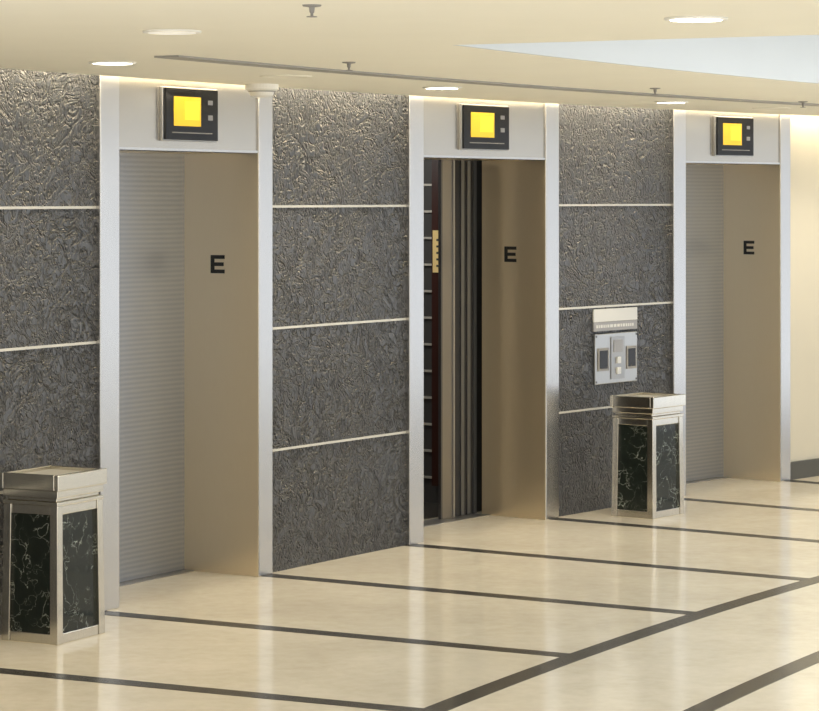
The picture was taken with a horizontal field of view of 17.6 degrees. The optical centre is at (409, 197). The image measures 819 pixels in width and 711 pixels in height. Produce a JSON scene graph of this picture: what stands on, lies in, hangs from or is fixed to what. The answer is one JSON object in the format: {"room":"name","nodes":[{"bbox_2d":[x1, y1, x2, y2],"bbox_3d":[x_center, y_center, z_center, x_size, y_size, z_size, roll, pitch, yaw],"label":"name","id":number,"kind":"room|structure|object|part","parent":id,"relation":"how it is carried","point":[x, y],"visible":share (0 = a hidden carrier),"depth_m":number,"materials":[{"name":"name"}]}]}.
{"room":"lobby","nodes":[
{"label":"lobby","id":0,"kind":"room"},
{"bbox_2d":[0,68,670,634],"bbox_3d":[-1.032,0.590,12.268,0.801,2.620,13.181,0,0,29],"label":"wall","id":1,"kind":"structure","parent":0,"point":[339,205],"depth_m":13.85,"materials":[{"name":"black stone"}]},
{"bbox_2d":[95,75,272,610],"bbox_3d":[-1.307,0.650,12.870,0.588,2.500,1.450,0,0,30],"label":"entrance","id":2,"kind":"object","parent":1,"relation":"attached to","point":[184,230],"visible":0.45,"depth_m":13.28,"materials":[{"name":"metal"}]},
{"bbox_3d":[-1.318,0.825,13.238,0.046,2.139,0.593,0,0,31],"label":"door","id":3,"kind":"part","parent":2,"relation":"part of","materials":[{"name":"metal"}]},
{"bbox_3d":[-1.460,1.898,12.976,0.155,0.004,1.192,0,0,30],"label":"sill","id":4,"kind":"part","parent":2,"relation":"part of","materials":[{"name":"grey metal"}]},
{"bbox_2d":[160,86,217,141],"bbox_3d":[-1.057,-0.402,12.721,0.033,0.259,0.456,0,0,30],"label":"display","id":5,"kind":"object","parent":2,"relation":"attached to","point":[186,114],"visible":1,"depth_m":12.69,"materials":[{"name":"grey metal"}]},
{"bbox_2d":[405,95,558,544],"bbox_3d":[-0.458,0.650,15.732,2.249,2.500,1.896,0,0,35],"label":"entrance","id":6,"kind":"object","parent":1,"relation":"attached to","point":[482,226],"visible":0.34,"depth_m":15.66,"materials":[{"name":"steel"},{"name":"brushed steel"}]},
{"bbox_3d":[0.254,0.740,16.263,0.280,2.080,0.040,0,0,37],"label":"car operating panel","id":7,"kind":"part","parent":6,"relation":"part of","materials":[{"name":"black metal"}]},
{"bbox_3d":[0.053,1.898,15.340,0.156,0.004,1.286,0,0,35],"label":"sill","id":8,"kind":"part","parent":6,"relation":"part of","materials":[{"name":"grey metal"}]},
{"bbox_3d":[0.286,0.835,15.725,0.048,2.119,0.386,0,0,36],"label":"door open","id":9,"kind":"part","parent":6,"relation":"part of","materials":[{"name":"grey metal"}]},
{"bbox_2d":[459,104,508,150],"bbox_3d":[0.429,-0.402,15.047,0.033,0.259,0.486,0,0,35],"label":"display","id":10,"kind":"object","parent":6,"relation":"attached to","point":[481,127],"visible":1,"depth_m":15.01,"materials":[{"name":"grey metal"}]},
{"bbox_2d":[593,331,636,384],"bbox_3d":[1.271,0.982,16.221,0.032,0.307,0.470,0,0,38],"label":"panel","id":11,"kind":"object","parent":1,"relation":"attached to","point":[614,354],"visible":1,"depth_m":16.19,"materials":[{"name":"metal"}]},
{"bbox_2d":[593,307,636,331],"bbox_3d":[1.264,0.745,16.229,0.012,0.134,0.485,0,0,38],"label":"wall sign","id":12,"kind":"object","parent":1,"relation":"attached to","point":[613,316],"visible":1,"depth_m":16.21,"materials":[{"name":"grey"}]},
{"bbox_2d":[670,109,789,495],"bbox_3d":[1.895,0.650,17.430,0.587,2.500,1.390,0,0,40],"label":"entrance","id":13,"kind":"object","parent":1,"relation":"attached to","point":[730,215],"visible":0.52,"depth_m":17.75,"materials":[{"name":"metal"}]},
{"bbox_3d":[1.937,0.825,17.782,0.046,2.139,0.569,0,0,41],"label":"door","id":14,"kind":"part","parent":13,"relation":"part of","materials":[{"name":"metal"}]},
{"bbox_3d":[1.759,1.898,17.557,0.155,0.004,1.144,0,0,40],"label":"sill","id":15,"kind":"part","parent":13,"relation":"part of","materials":[{"name":"grey metal"}]},
{"bbox_2d":[713,116,753,156],"bbox_3d":[2.119,-0.402,17.244,0.033,0.259,0.446,0,0,40],"label":"display","id":16,"kind":"object","parent":13,"relation":"attached to","point":[732,136],"visible":1,"depth_m":17.21,"materials":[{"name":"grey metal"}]},
{"bbox_2d":[0,476,818,710],"bbox_3d":[3.361,1.950,12.180,14.547,0.100,19.547,0,0,34],"label":"floor","id":17,"kind":"structure","parent":0,"point":[679,668],"depth_m":11.71,"materials":[{"name":"beige tile"}]},
{"bbox_2d":[0,465,106,645],"bbox_3d":[-1.540,1.539,11.429,0.308,0.722,0.371,0,0,28],"label":"trash can","id":18,"kind":"object","parent":17,"relation":"on","point":[53,576],"visible":1,"depth_m":11.32,"materials":[{"name":"stone"}]},
{"bbox_3d":[-1.540,1.244,11.429,0.308,0.132,0.371,0,0,28],"label":"lid","id":19,"kind":"part","parent":18,"relation":"part of","materials":[{"name":"metal"}]},
{"bbox_2d":[27,469,80,474],"bbox_3d":[-1.540,1.218,11.429,0.264,0.048,0.327,0,0,28],"label":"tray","id":20,"kind":"object","parent":18,"relation":"on","point":[29,471],"depth_m":11.49,"materials":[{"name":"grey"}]},
{"bbox_3d":[-1.540,1.599,11.429,0.260,0.577,0.326,0,0,28],"label":"marble panel","id":21,"kind":"part","parent":18,"relation":"part of","materials":[{"name":"black stone"}]},
{"bbox_2d":[0,480,818,710],"bbox_3d":[1.840,1.904,13.194,4.490,0.012,16.433,0,0,34],"label":"inlay","id":22,"kind":"object","parent":17,"relation":"on","point":[726,697],"visible":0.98,"depth_m":11.33,"materials":[{"name":"stone"}]},
{"bbox_2d":[610,392,685,519],"bbox_3d":[1.428,1.539,15.819,0.308,0.722,0.369,0,0,37],"label":"trash can","id":23,"kind":"object","parent":17,"relation":"on","point":[648,472],"visible":1,"depth_m":15.71,"materials":[{"name":"stone"}]},
{"bbox_2d":[636,395,659,396],"bbox_3d":[1.428,1.218,15.819,0.264,0.048,0.325,0,0,37],"label":"tray","id":24,"kind":"object","parent":23,"relation":"on","point":[636,395],"depth_m":15.92,"materials":[{"name":"grey metal"}]},
{"bbox_3d":[1.428,1.599,15.819,0.260,0.577,0.325,0,0,37],"label":"marble panel","id":25,"kind":"part","parent":23,"relation":"part of","materials":[{"name":"black stone"}]},
{"bbox_3d":[1.428,1.244,15.819,0.308,0.132,0.369,0,0,37],"label":"lid","id":26,"kind":"part","parent":23,"relation":"part of","materials":[{"name":"metal"}]},
{"bbox_2d":[0,0,818,115],"bbox_3d":[4.642,-0.722,11.325,11.467,0.340,17.828,0,0,34],"label":"ceiling","id":27,"kind":"structure","parent":0,"point":[765,50],"depth_m":9.88,"materials":[{"name":"paint"}]},
{"bbox_2d":[89,61,136,64],"bbox_3d":[-1.207,-0.548,10.733,0.196,0.008,0.196,0,0,0],"label":"recessed light","id":28,"kind":"object","parent":27,"relation":"in","point":[91,62],"visible":1,"depth_m":10.69,"materials":[{"name":"white plastic"}]},
{"bbox_2d":[143,29,201,34],"bbox_3d":[-0.785,-0.548,8.730,0.196,0.008,0.196,0,0,0],"label":"recessed light","id":29,"kind":"object","parent":27,"relation":"in","point":[153,31],"visible":1,"depth_m":8.69,"materials":[{"name":"white plastic"}]},
{"bbox_2d":[245,84,278,97],"bbox_3d":[-0.717,-0.520,12.816,0.164,0.064,0.164,0,0,0],"label":"smoke detector","id":30,"kind":"object","parent":27,"relation":"attached to","point":[255,90],"visible":1,"depth_m":12.76,"materials":[{"name":"white plastic"}]},
{"bbox_2d":[260,75,311,77],"bbox_3d":[-0.560,-0.550,11.950,0.240,0.005,0.240,0,0,0],"label":"ceiling speaker","id":31,"kind":"object","parent":27,"relation":"in","point":[263,76],"depth_m":11.93},
{"bbox_2d":[302,4,320,17],"bbox_3d":[-0.279,-0.534,7.550,0.056,0.035,0.056,0,0,0],"label":"sprinkler head","id":32,"kind":"object","parent":27,"relation":"attached to","point":[311,6],"visible":1,"depth_m":7.54},
{"bbox_2d":[342,62,355,70],"bbox_3d":[-0.246,-0.534,10.720,0.056,0.035,0.056,0,0,0],"label":"sprinkler head","id":33,"kind":"object","parent":27,"relation":"attached to","point":[347,63],"visible":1,"depth_m":10.71},
{"bbox_2d":[422,86,461,88],"bbox_3d":[0.162,-0.548,13.167,0.196,0.008,0.196,0,0,0],"label":"recessed light","id":34,"kind":"object","parent":27,"relation":"in","point":[436,87],"visible":1,"depth_m":13.11,"materials":[{"name":"white plastic"}]},
{"bbox_2d":[154,55,818,105],"bbox_3d":[2.671,-0.548,15.374,0.762,0.008,12.587,0,0,38],"label":"ceiling vent","id":35,"kind":"object","parent":27,"relation":"in","point":[174,57],"visible":0.98,"depth_m":12.17,"materials":[{"name":"grey metal"}]},
{"bbox_2d":[650,88,659,94],"bbox_3d":[1.232,-0.534,13.250,0.056,0.035,0.056,0,0,0],"label":"sprinkler head","id":36,"kind":"object","parent":27,"relation":"attached to","point":[654,89],"visible":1,"depth_m":13.24},
{"bbox_2d":[654,101,687,103],"bbox_3d":[1.500,-0.548,15.140,0.196,0.008,0.196,0,0,0],"label":"recessed light","id":37,"kind":"object","parent":27,"relation":"in","point":[667,102],"visible":1,"depth_m":15.07,"materials":[{"name":"white plastic"}]},
{"bbox_2d":[664,16,727,21],"bbox_3d":[0.879,-0.548,8.100,0.196,0.008,0.196,0,0,0],"label":"recessed light","id":38,"kind":"object","parent":27,"relation":"in","point":[676,18],"visible":1,"depth_m":8.06,"materials":[{"name":"white plastic"}]},
{"bbox_2d":[752,107,790,108],"bbox_3d":[2.220,-0.550,16.200,0.240,0.005,0.240,0,0,0],"label":"ceiling speaker","id":39,"kind":"object","parent":27,"relation":"in","point":[761,107],"depth_m":16.14},
{"bbox_2d":[798,101,807,107],"bbox_3d":[2.250,-0.534,15.100,0.056,0.035,0.056,0,0,0],"label":"sprinkler head","id":40,"kind":"object","parent":27,"relation":"attached to","point":[802,102],"visible":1,"depth_m":15.09},
{"bbox_2d":[790,115,818,461],"bbox_3d":[4.174,0.590,19.533,4.788,2.620,0.210,0,0,-44],"label":"wall","id":41,"kind":"structure","parent":0,"point":[804,130],"depth_m":17.95,"materials":[{"name":"beige paint"}]},
{"bbox_2d":[790,458,818,479],"bbox_3d":[4.223,1.840,19.484,4.768,0.120,0.109,0,0,-44],"label":"baseboard","id":42,"kind":"structure","parent":41,"relation":"attached to","point":[807,468],"depth_m":17.92,"materials":[{"name":"grey"}]}
]}

